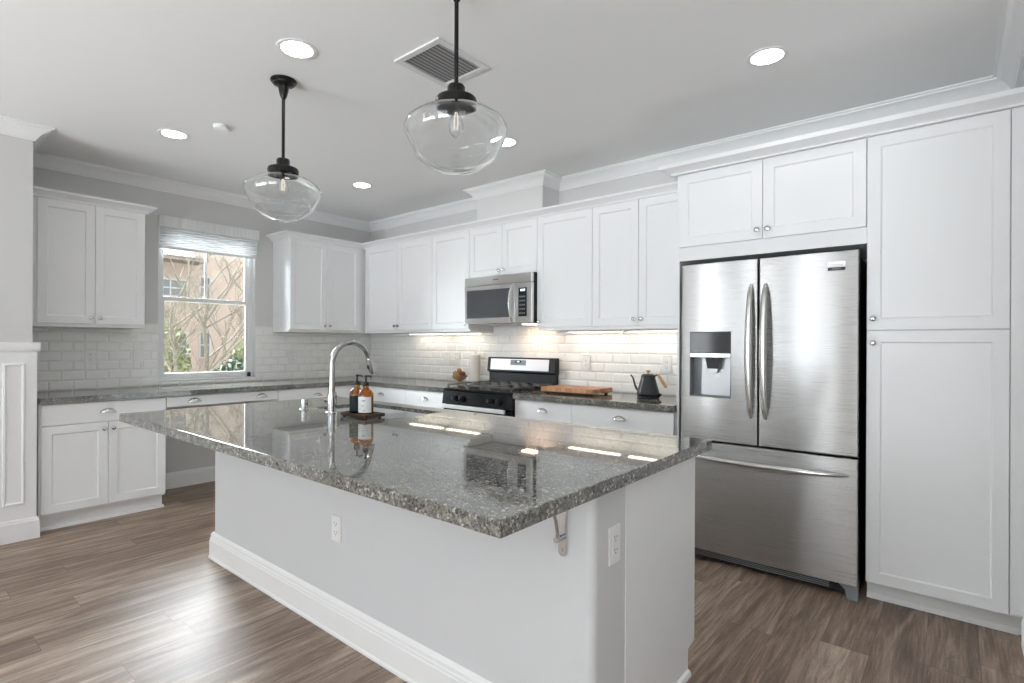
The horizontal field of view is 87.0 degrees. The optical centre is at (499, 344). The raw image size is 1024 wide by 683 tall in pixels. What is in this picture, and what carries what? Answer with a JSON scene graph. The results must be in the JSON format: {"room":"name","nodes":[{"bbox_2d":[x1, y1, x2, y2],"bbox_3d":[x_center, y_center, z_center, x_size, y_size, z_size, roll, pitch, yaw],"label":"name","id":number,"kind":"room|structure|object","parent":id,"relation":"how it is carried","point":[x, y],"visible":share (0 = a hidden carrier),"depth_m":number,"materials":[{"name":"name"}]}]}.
{"room":"kitchen","nodes":[
{"label":"kitchen","id":0,"kind":"room"},
{"bbox_2d":[0,134,32,341],"bbox_3d":[-5.275,-0.086,1.595,0.816,2.705,5.830,0,0,40],"label":"wall","id":1,"kind":"structure","parent":0,"point":[16,154],"depth_m":3.49,"materials":[{"name":"white paint"}]},
{"bbox_2d":[0,515,39,544],"bbox_3d":[-4.926,1.198,1.386,0.048,0.142,5.770,0,0,40],"label":"baseboard","id":2,"kind":"structure","parent":1,"relation":"attached to","point":[18,530],"depth_m":3.50,"materials":[{"name":"white paint"}]},
{"bbox_2d":[0,342,40,522],"bbox_3d":[-5.166,0.621,1.592,0.688,1.292,5.771,0,0,40],"label":"wainscot","id":3,"kind":"structure","parent":1,"relation":"attached to","point":[18,360],"depth_m":3.50,"materials":[{"name":"white paint"}]},
{"bbox_2d":[0,0,1023,231],"bbox_3d":[-2.235,-1.380,1.169,5.700,0.089,8.900,0,0,40],"label":"crown molding","id":4,"kind":"structure","parent":1,"relation":"attached to","point":[1009,58],"depth_m":3.87,"materials":[{"name":"white paint"}]},
{"bbox_2d":[33,166,370,472],"bbox_3d":[-2.575,-0.073,5.303,0.150,2.705,3.320,0,0,40],"label":"wall","id":5,"kind":"structure","parent":0,"point":[181,455],"depth_m":4.88,"materials":[{"name":"white paint"}]},
{"bbox_2d":[32,186,156,328],"bbox_3d":[-3.176,-0.618,4.171,0.388,0.979,0.810,0,0,40],"label":"upper cabinet","id":6,"kind":"object","parent":5,"relation":"attached to","point":[89,260],"depth_m":4.05,"materials":[{"name":"white paint"}]},
{"bbox_2d":[165,465,214,489],"bbox_3d":[-2.778,1.207,4.941,0.016,0.142,0.909,0,0,40],"label":"baseboard","id":7,"kind":"structure","parent":5,"relation":"attached to","point":[183,478],"depth_m":4.89,"materials":[{"name":"white paint"}]},
{"bbox_2d":[32,323,360,391],"bbox_3d":[-2.551,0.092,5.212,0.003,0.545,3.125,0,0,40],"label":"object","id":8,"kind":"structure","parent":5,"relation":"attached to","point":[145,323],"depth_m":4.66,"materials":[{"name":"white"}]},
{"bbox_2d":[32,325,369,391],"bbox_3d":[-2.549,0.098,5.209,0.006,0.531,3.120,0,0,40],"label":"backsplash","id":9,"kind":"structure","parent":5,"relation":"attached to","point":[115,344],"depth_m":4.61,"materials":[{"name":"white tile"}]},
{"bbox_2d":[85,350,95,363],"bbox_3d":[-3.284,0.102,4.327,0.008,0.115,0.070,0,0,40],"label":"wall outlet","id":10,"kind":"object","parent":9,"relation":"attached to","point":[90,355],"visible":1,"depth_m":4.33,"materials":[{"name":"white plastic"}]},
{"bbox_2d":[289,352,295,363],"bbox_3d":[-2.169,0.143,5.646,0.008,0.115,0.070,0,0,40],"label":"wall outlet","id":11,"kind":"object","parent":9,"relation":"attached to","point":[292,356],"visible":1,"depth_m":5.64,"materials":[{"name":"white plastic"}]},
{"bbox_2d":[158,226,254,381],"bbox_3d":[-2.750,-0.389,5.069,0.124,1.435,0.855,0,0,40],"label":"window","id":12,"kind":"structure","parent":5,"relation":"in","point":[248,301],"depth_m":5.14,"materials":[{"name":"white plastic"}]},
{"bbox_2d":[158,215,258,259],"bbox_3d":[-2.676,-0.981,5.010,0.060,0.278,0.867,0,0,40],"label":"window blind","id":13,"kind":"object","parent":12,"relation":"attached to","point":[175,233],"visible":1,"depth_m":4.96,"materials":[{"name":"white fabric"}]},
{"bbox_2d":[247,259,250,375],"bbox_3d":[-2.481,-0.263,5.335,0.032,1.160,0.028,0,0,40],"label":"blind cord","id":14,"kind":"object","parent":13,"relation":"hanging from","point":[248,373],"visible":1,"depth_m":5.33,"materials":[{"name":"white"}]},
{"bbox_2d":[273,238,371,333],"bbox_3d":[-1.786,-0.607,5.830,0.368,0.970,1.194,0,0,40],"label":"upper cabinet","id":15,"kind":"object","parent":5,"relation":"attached to","point":[318,287],"visible":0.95,"depth_m":5.51,"materials":[{"name":"white paint"}]},
{"bbox_2d":[0,0,1002,221],"bbox_3d":[-1.007,-1.469,0.066,9.300,0.100,9.300,0,0,40],"label":"ceiling","id":16,"kind":"structure","parent":0,"point":[580,85],"depth_m":2.84,"materials":[{"name":"white paint"}]},
{"bbox_2d":[158,129,189,139],"bbox_3d":[-2.208,-1.421,3.655,0.188,0.006,0.188,0,0,40],"label":"recessed light","id":17,"kind":"object","parent":16,"relation":"in","point":[169,133],"visible":1,"depth_m":3.65,"materials":[{"name":"white plastic"}]},
{"bbox_2d":[213,123,228,130],"bbox_3d":[-1.818,-1.411,3.517,0.092,0.022,0.092,0,0,40],"label":"smoke detector","id":18,"kind":"object","parent":16,"relation":"attached to","point":[218,126],"visible":1,"depth_m":3.49,"materials":[{"name":"white plastic"}]},
{"bbox_2d":[242,74,320,221],"bbox_3d":[-1.164,-1.041,2.900,0.394,0.756,0.394,0,0,40],"label":"pendant light","id":19,"kind":"object","parent":16,"relation":"hanging from","point":[279,194],"visible":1,"depth_m":2.80,"materials":[{"name":"clear glass"}]},
{"bbox_2d":[276,38,317,59],"bbox_3d":[-0.975,-1.416,2.593,0.188,0.006,0.188,0,0,40],"label":"recessed light","id":20,"kind":"object","parent":16,"relation":"in","point":[293,48],"visible":1,"depth_m":2.59,"materials":[{"name":"white plastic"}]},
{"bbox_2d":[351,182,372,187],"bbox_3d":[-1.230,-1.417,4.809,0.188,0.006,0.188,0,0,40],"label":"recessed light","id":21,"kind":"object","parent":16,"relation":"in","point":[354,184],"visible":1,"depth_m":4.81,"materials":[{"name":"white plastic"}]},
{"bbox_2d":[394,37,489,87],"bbox_3d":[-0.291,-1.411,2.721,0.324,0.010,0.356,0,0,40],"label":"ceiling vent","id":22,"kind":"object","parent":16,"relation":"in","point":[433,60],"visible":0.98,"depth_m":2.71,"materials":[{"name":"white metal"}]},
{"bbox_2d":[403,0,506,175],"bbox_3d":[-0.166,-1.036,2.066,0.394,0.756,0.394,0,0,40],"label":"pendant light","id":23,"kind":"object","parent":16,"relation":"hanging from","point":[456,134],"visible":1,"depth_m":1.95,"materials":[{"name":"clear glass"}]},
{"bbox_2d":[502,137,517,146],"bbox_3d":[0.034,-1.411,3.773,0.188,0.006,0.188,0,0,40],"label":"recessed light","id":24,"kind":"object","parent":16,"relation":"in","point":[509,142],"visible":0.56,"depth_m":3.77,"materials":[{"name":"white plastic"}]},
{"bbox_2d":[746,46,788,66],"bbox_3d":[1.306,-1.405,2.641,0.188,0.006,0.188,0,0,40],"label":"recessed light","id":25,"kind":"object","parent":16,"relation":"in","point":[771,55],"visible":1,"depth_m":2.63,"materials":[{"name":"white plastic"}]},
{"bbox_2d":[0,481,1023,682],"bbox_3d":[-1.019,1.316,0.066,9.300,0.060,9.300,0,0,40],"label":"floor","id":26,"kind":"structure","parent":0,"point":[138,597],"depth_m":2.45,"materials":[{"name":"brown wood"}]},
{"bbox_2d":[36,397,165,531],"bbox_3d":[-3.065,0.841,4.101,0.654,0.872,0.773,0,0,40],"label":"base cabinet","id":27,"kind":"object","parent":26,"relation":"on","point":[93,465],"visible":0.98,"depth_m":3.86,"materials":[{"name":"white paint"}]},
{"bbox_2d":[246,385,352,402],"bbox_3d":[-1.979,0.846,5.385,0.654,0.872,0.799,0,0,40],"label":"base cabinet","id":28,"kind":"object","parent":26,"relation":"on","point":[342,391],"visible":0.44,"depth_m":5.13,"materials":[{"name":"white paint"}]},
{"bbox_2d":[360,385,444,408],"bbox_3d":[-0.767,0.851,5.316,1.272,0.872,0.654,0,0,40],"label":"base cabinet","id":29,"kind":"object","parent":26,"relation":"on","point":[383,394],"visible":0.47,"depth_m":5.00,"materials":[{"name":"white paint"}]},
{"bbox_2d":[37,376,468,404],"bbox_3d":[-1.815,0.389,4.587,1.936,0.040,3.127,0,0,40],"label":"countertop","id":30,"kind":"structure","parent":29,"relation":"on","point":[70,396],"depth_m":4.67,"materials":[{"name":"grey stone"}]},
{"bbox_2d":[165,390,277,406],"bbox_3d":[-2.529,0.449,4.734,0.652,0.084,0.905,0,0,40],"label":"drawer","id":31,"kind":"object","parent":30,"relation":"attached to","point":[188,400],"visible":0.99,"depth_m":4.50,"materials":[{"name":"white paint"}]},
{"bbox_2d":[451,375,467,382],"bbox_3d":[-0.385,0.334,5.145,0.156,0.080,0.156,0,0,40],"label":"fruit bowl","id":32,"kind":"object","parent":30,"relation":"on","point":[459,379],"visible":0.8,"depth_m":5.10,"materials":[{"name":"brown wood"}]},
{"bbox_2d":[469,352,479,383],"bbox_3d":[-0.236,0.223,5.164,0.116,0.304,0.116,0,0,40],"label":"paper towel holder","id":33,"kind":"object","parent":30,"relation":"on","point":[474,359],"visible":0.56,"depth_m":5.12,"materials":[{"name":"white paper"}]},
{"bbox_2d":[208,451,694,682],"bbox_3d":[-0.479,0.851,2.698,2.652,0.874,0.812,0,0,40],"label":"kitchen island","id":34,"kind":"object","parent":26,"relation":"on","point":[426,599],"visible":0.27,"depth_m":1.97,"materials":[{"name":"grey paint"}]},
{"bbox_2d":[332,514,340,542],"bbox_3d":[-0.729,0.819,2.401,0.070,0.115,0.008,0,0,40],"label":"wall outlet","id":35,"kind":"object","parent":34,"relation":"attached to","point":[336,520],"visible":1,"depth_m":2.39,"materials":[{"name":"white plastic"}]},
{"bbox_2d":[119,397,711,538],"bbox_3d":[-0.588,0.394,2.510,2.649,0.040,1.309,0,0,40],"label":"island countertop","id":36,"kind":"structure","parent":34,"relation":"on","point":[498,476],"depth_m":1.87,"materials":[{"name":"grey stone"}]},
{"bbox_2d":[300,399,308,409],"bbox_3d":[-1.109,0.339,3.056,0.048,0.064,0.048,0,0,40],"label":"air gap","id":37,"kind":"object","parent":36,"relation":"on","point":[303,402],"visible":1,"depth_m":3.04,"materials":[{"name":"silver metal"}]},
{"bbox_2d":[324,340,375,413],"bbox_3d":[-0.841,0.173,3.037,0.087,0.399,0.315,0,0,40],"label":"faucet","id":38,"kind":"object","parent":36,"relation":"on","point":[331,399],"visible":1,"depth_m":2.93,"materials":[{"name":"silver metal"}]},
{"bbox_2d":[341,411,384,419],"bbox_3d":[-0.707,0.361,2.776,0.210,0.024,0.124,0,0,40],"label":"serving tray","id":39,"kind":"object","parent":36,"relation":"on","point":[344,413],"visible":0.75,"depth_m":2.72,"materials":[{"name":"brown wood"}]},
{"bbox_2d":[349,374,362,413],"bbox_3d":[-0.747,0.257,2.823,0.080,0.201,0.078,0,0,40],"label":"soap bottle","id":40,"kind":"object","parent":39,"relation":"on","point":[353,396],"visible":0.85,"depth_m":2.79,"materials":[{"name":"orange glass"}]},
{"bbox_2d":[358,375,373,414],"bbox_3d":[-0.685,0.258,2.760,0.080,0.201,0.078,0,0,40],"label":"soap bottle","id":41,"kind":"object","parent":39,"relation":"on","point":[365,396],"visible":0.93,"depth_m":2.73,"materials":[{"name":"orange glass"}]},
{"bbox_2d":[337,407,422,418],"bbox_3d":[-0.711,0.491,3.085,0.727,0.190,0.377,0,0,40],"label":"sink","id":42,"kind":"object","parent":36,"relation":"in","point":[389,413],"visible":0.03,"depth_m":3.17,"materials":[{"name":"silver metal"}]},
{"bbox_2d":[337,407,405,413],"bbox_3d":[-0.831,0.490,3.187,0.412,0.190,0.377,0,0,40],"label":"basin","id":43,"kind":"object","parent":42,"relation":"in","point":[387,411],"depth_m":3.31,"materials":[{"name":"silver metal"}]},
{"bbox_2d":[381,411,422,418],"bbox_3d":[-0.552,0.481,2.951,0.311,0.170,0.377,0,0,40],"label":"basin","id":44,"kind":"object","parent":42,"relation":"in","point":[405,413],"depth_m":3.13,"materials":[{"name":"silver metal"}]},
{"bbox_2d":[553,510,567,556],"bbox_3d":[0.094,0.527,1.514,0.034,0.221,0.300,0,0,40],"label":"bracket","id":45,"kind":"object","parent":34,"relation":"attached to","point":[561,524],"visible":0.44,"depth_m":1.62,"materials":[{"name":"grey metal"}]},
{"bbox_2d":[608,523,619,565],"bbox_3d":[0.351,0.612,1.652,0.008,0.115,0.070,0,0,40],"label":"wall outlet","id":46,"kind":"object","parent":34,"relation":"attached to","point":[614,531],"visible":1,"depth_m":1.64,"materials":[{"name":"white plastic"}]},
{"bbox_2d":[613,532,617,556],"bbox_3d":[0.353,0.612,1.650,0.002,0.067,0.033,0,0,40],"label":"receptacle","id":47,"kind":"object","parent":46,"relation":"attached to","point":[615,534],"depth_m":1.65,"materials":[{"name":"grey plastic"}]},
{"bbox_2d":[442,357,558,416],"bbox_3d":[-0.007,0.705,4.636,0.767,1.172,0.686,0,0,40],"label":"gas range","id":48,"kind":"object","parent":26,"relation":"on","point":[508,376],"visible":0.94,"depth_m":4.62,"materials":[{"name":"black metal"}]},
{"bbox_2d":[452,399,514,416],"bbox_3d":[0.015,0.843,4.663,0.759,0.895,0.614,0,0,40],"label":"door","id":49,"kind":"structure","parent":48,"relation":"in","point":[513,400],"depth_m":4.19,"materials":[{"name":"black metal"}]},
{"bbox_2d":[445,385,540,394],"bbox_3d":[-0.002,0.384,4.641,0.759,0.022,0.585,0,0,40],"label":"cooktop","id":50,"kind":"object","parent":48,"relation":"in","point":[460,389],"depth_m":4.46,"materials":[{"name":"black metal"}]},
{"bbox_2d":[515,399,675,435],"bbox_3d":[0.789,0.858,4.000,1.273,0.872,0.654,0,0,40],"label":"base cabinet","id":51,"kind":"object","parent":26,"relation":"on","point":[659,422],"visible":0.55,"depth_m":3.70,"materials":[{"name":"white paint"}]},
{"bbox_2d":[513,390,676,411],"bbox_3d":[0.794,0.400,4.003,1.275,0.040,0.649,0,0,40],"label":"countertop","id":52,"kind":"structure","parent":51,"relation":"on","point":[665,403],"depth_m":3.79,"materials":[{"name":"grey stone"}]},
{"bbox_2d":[541,384,611,395],"bbox_3d":[0.593,0.355,4.193,0.464,0.048,0.300,0,0,40],"label":"cutting board","id":53,"kind":"object","parent":52,"relation":"on","point":[591,390],"visible":1,"depth_m":4.10,"materials":[{"name":"brown wood"}]},
{"bbox_2d":[630,370,666,398],"bbox_3d":[1.060,0.283,3.860,0.159,0.196,0.244,0,0,-19],"label":"gooseneck kettle","id":54,"kind":"object","parent":52,"relation":"on","point":[647,388],"visible":1,"depth_m":3.81,"materials":[{"name":"black metal"}]},
{"bbox_2d":[676,138,866,435],"bbox_3d":[1.661,0.098,3.271,0.988,2.400,0.650,0,0,40],"label":"upper cabinet","id":55,"kind":"object","parent":26,"relation":"on","point":[814,200],"visible":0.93,"depth_m":3.01,"materials":[{"name":"white paint"}]},
{"bbox_2d":[266,86,1023,249],"bbox_3d":[0.068,-1.073,4.010,5.548,0.073,0.944,0,0,40],"label":"crown molding","id":56,"kind":"structure","parent":55,"relation":"attached to","point":[1011,98],"depth_m":3.04,"materials":[{"name":"white paint"}]},
{"bbox_2d":[681,249,866,601],"bbox_3d":[1.627,0.408,3.209,0.908,1.773,0.728,0,0,40],"label":"refrigerator","id":57,"kind":"object","parent":26,"relation":"on","point":[774,349],"visible":0.98,"depth_m":2.93,"materials":[{"name":"silver metal"}]},
{"bbox_2d":[866,106,1023,634],"bbox_3d":[2.261,0.101,2.763,0.582,2.400,0.650,0,0,40],"label":"pantry cabinet","id":58,"kind":"object","parent":26,"relation":"on","point":[945,358],"visible":1,"depth_m":2.53,"materials":[{"name":"white paint"}]},
{"bbox_2d":[477,185,558,219],"bbox_3d":[0.149,-1.254,4.823,0.739,0.319,0.241,0,0,40],"label":"soffit","id":59,"kind":"structure","parent":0,"point":[542,196],"depth_m":4.67,"materials":[{"name":"white paint"}]},
{"bbox_2d":[371,170,866,395],"bbox_3d":[0.682,-0.059,4.624,5.700,2.705,0.150,0,0,40],"label":"wall","id":60,"kind":"structure","parent":0,"point":[653,178],"depth_m":4.57,"materials":[{"name":"white paint"}]},
{"bbox_2d":[365,237,442,333],"bbox_3d":[-0.977,-0.604,5.688,1.100,0.970,0.368,0,0,40],"label":"upper cabinet","id":61,"kind":"object","parent":60,"relation":"attached to","point":[398,277],"visible":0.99,"depth_m":5.53,"materials":[{"name":"white paint"}]},
{"bbox_2d":[408,333,444,334],"bbox_3d":[-0.763,-0.110,5.610,0.500,0.014,0.068,0,0,40],"label":"light","id":62,"kind":"object","parent":61,"relation":"attached to","point":[408,333],"visible":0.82,"depth_m":5.63,"materials":[{"name":"white plastic"}]},
{"bbox_2d":[432,230,492,332],"bbox_3d":[-0.368,-0.601,5.173,0.492,0.970,0.368,0,0,40],"label":"upper cabinet","id":63,"kind":"object","parent":60,"relation":"attached to","point":[450,252],"visible":0.55,"depth_m":5.07,"materials":[{"name":"white paint"}]},
{"bbox_2d":[445,332,481,333],"bbox_3d":[-0.358,-0.108,5.268,0.440,0.014,0.068,0,0,40],"label":"light","id":64,"kind":"object","parent":63,"relation":"attached to","point":[461,332],"visible":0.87,"depth_m":5.19,"materials":[{"name":"white plastic"}]},
{"bbox_2d":[469,218,536,277],"bbox_3d":[0.112,-0.826,4.768,0.761,0.515,0.368,0,0,40],"label":"upper cabinet","id":65,"kind":"object","parent":60,"relation":"attached to","point":[508,248],"visible":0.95,"depth_m":4.63,"materials":[{"name":"white paint"}]},
{"bbox_2d":[464,272,536,325],"bbox_3d":[0.076,-0.382,4.730,0.758,0.417,0.460,0,0,40],"label":"microwave","id":66,"kind":"object","parent":65,"relation":"attached to","point":[507,299],"visible":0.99,"depth_m":4.56,"materials":[{"name":"silver metal"}]},
{"bbox_2d":[370,325,676,395],"bbox_3d":[-0.026,0.100,5.115,3.963,0.549,0.006,0,0,40],"label":"backsplash","id":67,"kind":"structure","parent":60,"relation":"attached to","point":[584,344],"depth_m":4.73,"materials":[{"name":"white tile"}]},
{"bbox_2d":[444,354,448,365],"bbox_3d":[-0.551,0.161,5.548,0.070,0.115,0.008,0,0,40],"label":"light switch","id":68,"kind":"object","parent":67,"relation":"attached to","point":[446,356],"visible":1,"depth_m":5.54,"materials":[{"name":"white plastic"}]},
{"bbox_2d":[453,355,457,365],"bbox_3d":[-0.448,0.162,5.462,0.070,0.115,0.008,0,0,40],"label":"wall outlet","id":69,"kind":"object","parent":67,"relation":"attached to","point":[454,356],"visible":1,"depth_m":5.46,"materials":[{"name":"white plastic"}]},
{"bbox_2d":[452,351,461,363],"bbox_3d":[-0.431,0.134,5.423,0.121,0.138,0.030,0,0,40],"label":"plug adapter","id":70,"kind":"object","parent":67,"relation":"attached to","point":[454,361],"visible":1,"depth_m":5.43,"materials":[{"name":"white plastic"}]},
{"bbox_2d":[582,356,589,369],"bbox_3d":[0.714,0.155,4.479,0.070,0.115,0.008,0,0,40],"label":"wall outlet","id":71,"kind":"object","parent":67,"relation":"attached to","point":[585,359],"visible":1,"depth_m":4.48,"materials":[{"name":"white plastic"}]},
{"bbox_2d":[584,359,587,366],"bbox_3d":[0.712,0.155,4.477,0.033,0.067,0.002,0,0,40],"label":"receptacle","id":72,"kind":"object","parent":71,"relation":"attached to","point":[585,360],"depth_m":4.48,"materials":[{"name":"grey plastic"}]},
{"bbox_2d":[662,357,670,372],"bbox_3d":[1.244,0.154,4.030,0.070,0.115,0.008,0,0,40],"label":"wall outlet","id":73,"kind":"object","parent":67,"relation":"attached to","point":[666,361],"visible":1,"depth_m":4.03,"materials":[{"name":"white plastic"}]},
{"bbox_2d":[370,325,676,395],"bbox_3d":[-0.025,0.100,5.120,3.972,0.551,0.003,0,0,40],"label":"grout back","id":74,"kind":"structure","parent":60,"relation":"attached to","point":[511,325],"depth_m":4.85,"materials":[{"name":"white"}]},
{"bbox_2d":[536,208,593,330],"bbox_3d":[0.598,-0.597,4.356,0.516,0.970,0.368,0,0,40],"label":"upper cabinet","id":75,"kind":"object","parent":60,"relation":"attached to","point":[564,240],"visible":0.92,"depth_m":4.24,"materials":[{"name":"white paint"}]},
{"bbox_2d":[567,330,623,332],"bbox_3d":[0.756,-0.103,4.325,0.480,0.014,0.068,0,0,40],"label":"light","id":76,"kind":"object","parent":75,"relation":"attached to","point":[594,330],"visible":0.98,"depth_m":4.27,"materials":[{"name":"white plastic"}]},
{"bbox_2d":[592,192,676,329],"bbox_3d":[1.083,-0.595,3.946,0.754,0.970,0.368,0,0,40],"label":"upper cabinet","id":77,"kind":"object","parent":60,"relation":"attached to","point":[634,275],"visible":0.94,"depth_m":3.84,"materials":[{"name":"white paint"}]},
{"bbox_2d":[627,329,676,331],"bbox_3d":[1.169,-0.101,3.977,0.480,0.014,0.068,0,0,40],"label":"light","id":78,"kind":"object","parent":77,"relation":"attached to","point":[661,330],"visible":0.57,"depth_m":3.97,"materials":[{"name":"white plastic"}]},
{"bbox_2d":[1018,63,1023,86],"bbox_3d":[1.977,-0.053,1.859,0.150,2.705,2.400,0,0,40],"label":"wall","id":79,"kind":"structure","parent":0,"point":[1021,81],"depth_m":2.56,"materials":[{"name":"white paint"}]},
{"bbox_2d":[1021,616,1023,654],"bbox_3d":[1.747,1.227,1.606,0.166,0.142,1.756,0,0,40],"label":"baseboard","id":80,"kind":"structure","parent":79,"relation":"attached to","point":[1022,621],"depth_m":2.29,"materials":[{"name":"white paint"}]},
{"label":"outside","id":81,"kind":"structure","parent":0,"visible":0},
{"bbox_3d":[-12.131,1.636,25.178,39.600,0.200,65.000,0,0,40],"label":"ground","id":82,"kind":"structure","parent":81,"visible":0},
{"bbox_2d":[164,315,192,372],"bbox_3d":[-7.772,0.429,12.390,1.275,2.260,1.283,0,0,40],"label":"shrub","id":83,"kind":"object","parent":82,"relation":"on","point":[182,368],"visible":0.13,"depth_m":12.41,"materials":[{"name":"green plant"}]},
{"bbox_2d":[164,292,197,346],"bbox_3d":[-9.041,-0.534,13.777,1.673,4.171,2.578,0,0,27],"label":"bare tree","id":84,"kind":"object","parent":82,"relation":"on","point":[167,307],"visible":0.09,"depth_m":14.31,"materials":[{"name":"brown plant"}]},
{"bbox_2d":[163,254,207,372],"bbox_3d":[-15.164,-0.777,14.224,7.300,4.600,11.340,0,0,40],"label":"apartment building","id":85,"kind":"structure","parent":82,"relation":"on","point":[168,267],"depth_m":16.35,"materials":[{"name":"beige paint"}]},
{"bbox_2d":[163,250,241,372],"bbox_3d":[-5.761,-0.259,9.569,1.929,3.656,1.723,0,0,-2],"label":"bare tree","id":86,"kind":"object","parent":82,"relation":"on","point":[173,319],"visible":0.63,"depth_m":9.44,"materials":[{"name":"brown plant"}]},
{"bbox_2d":[163,248,244,371],"bbox_3d":[-9.261,-0.901,22.015,6.050,4.900,8.140,0,0,40],"label":"apartment building","id":87,"kind":"structure","parent":82,"relation":"on","point":[223,308],"depth_m":17.57,"materials":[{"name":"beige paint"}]},
{"bbox_2d":[163,249,244,371],"bbox_3d":[-6.143,-1.365,12.029,3.269,5.862,2.816,0,0,-32],"label":"bare tree","id":88,"kind":"object","parent":82,"relation":"on","point":[207,368],"visible":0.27,"depth_m":11.95,"materials":[{"name":"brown plant"}]},
{"bbox_2d":[212,356,243,371],"bbox_3d":[-6.208,0.913,12.667,0.982,1.310,1.178,0,0,40],"label":"shrub","id":89,"kind":"object","parent":82,"relation":"on","point":[229,366],"visible":0.15,"depth_m":12.51,"materials":[{"name":"green plant"}]},
{"bbox_2d":[224,259,244,310],"bbox_3d":[-6.397,-0.831,15.304,2.861,4.792,1.885,0,0,-42],"label":"bare tree","id":90,"kind":"object","parent":82,"relation":"on","point":[237,259],"visible":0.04,"depth_m":14.50,"materials":[{"name":"brown plant"}]},
{"bbox_2d":[227,337,243,363],"bbox_3d":[-6.474,0.673,13.909,1.060,1.787,1.199,0,0,40],"label":"shrub","id":91,"kind":"object","parent":82,"relation":"on","point":[239,353],"visible":0.09,"depth_m":13.62,"materials":[{"name":"green plant"}]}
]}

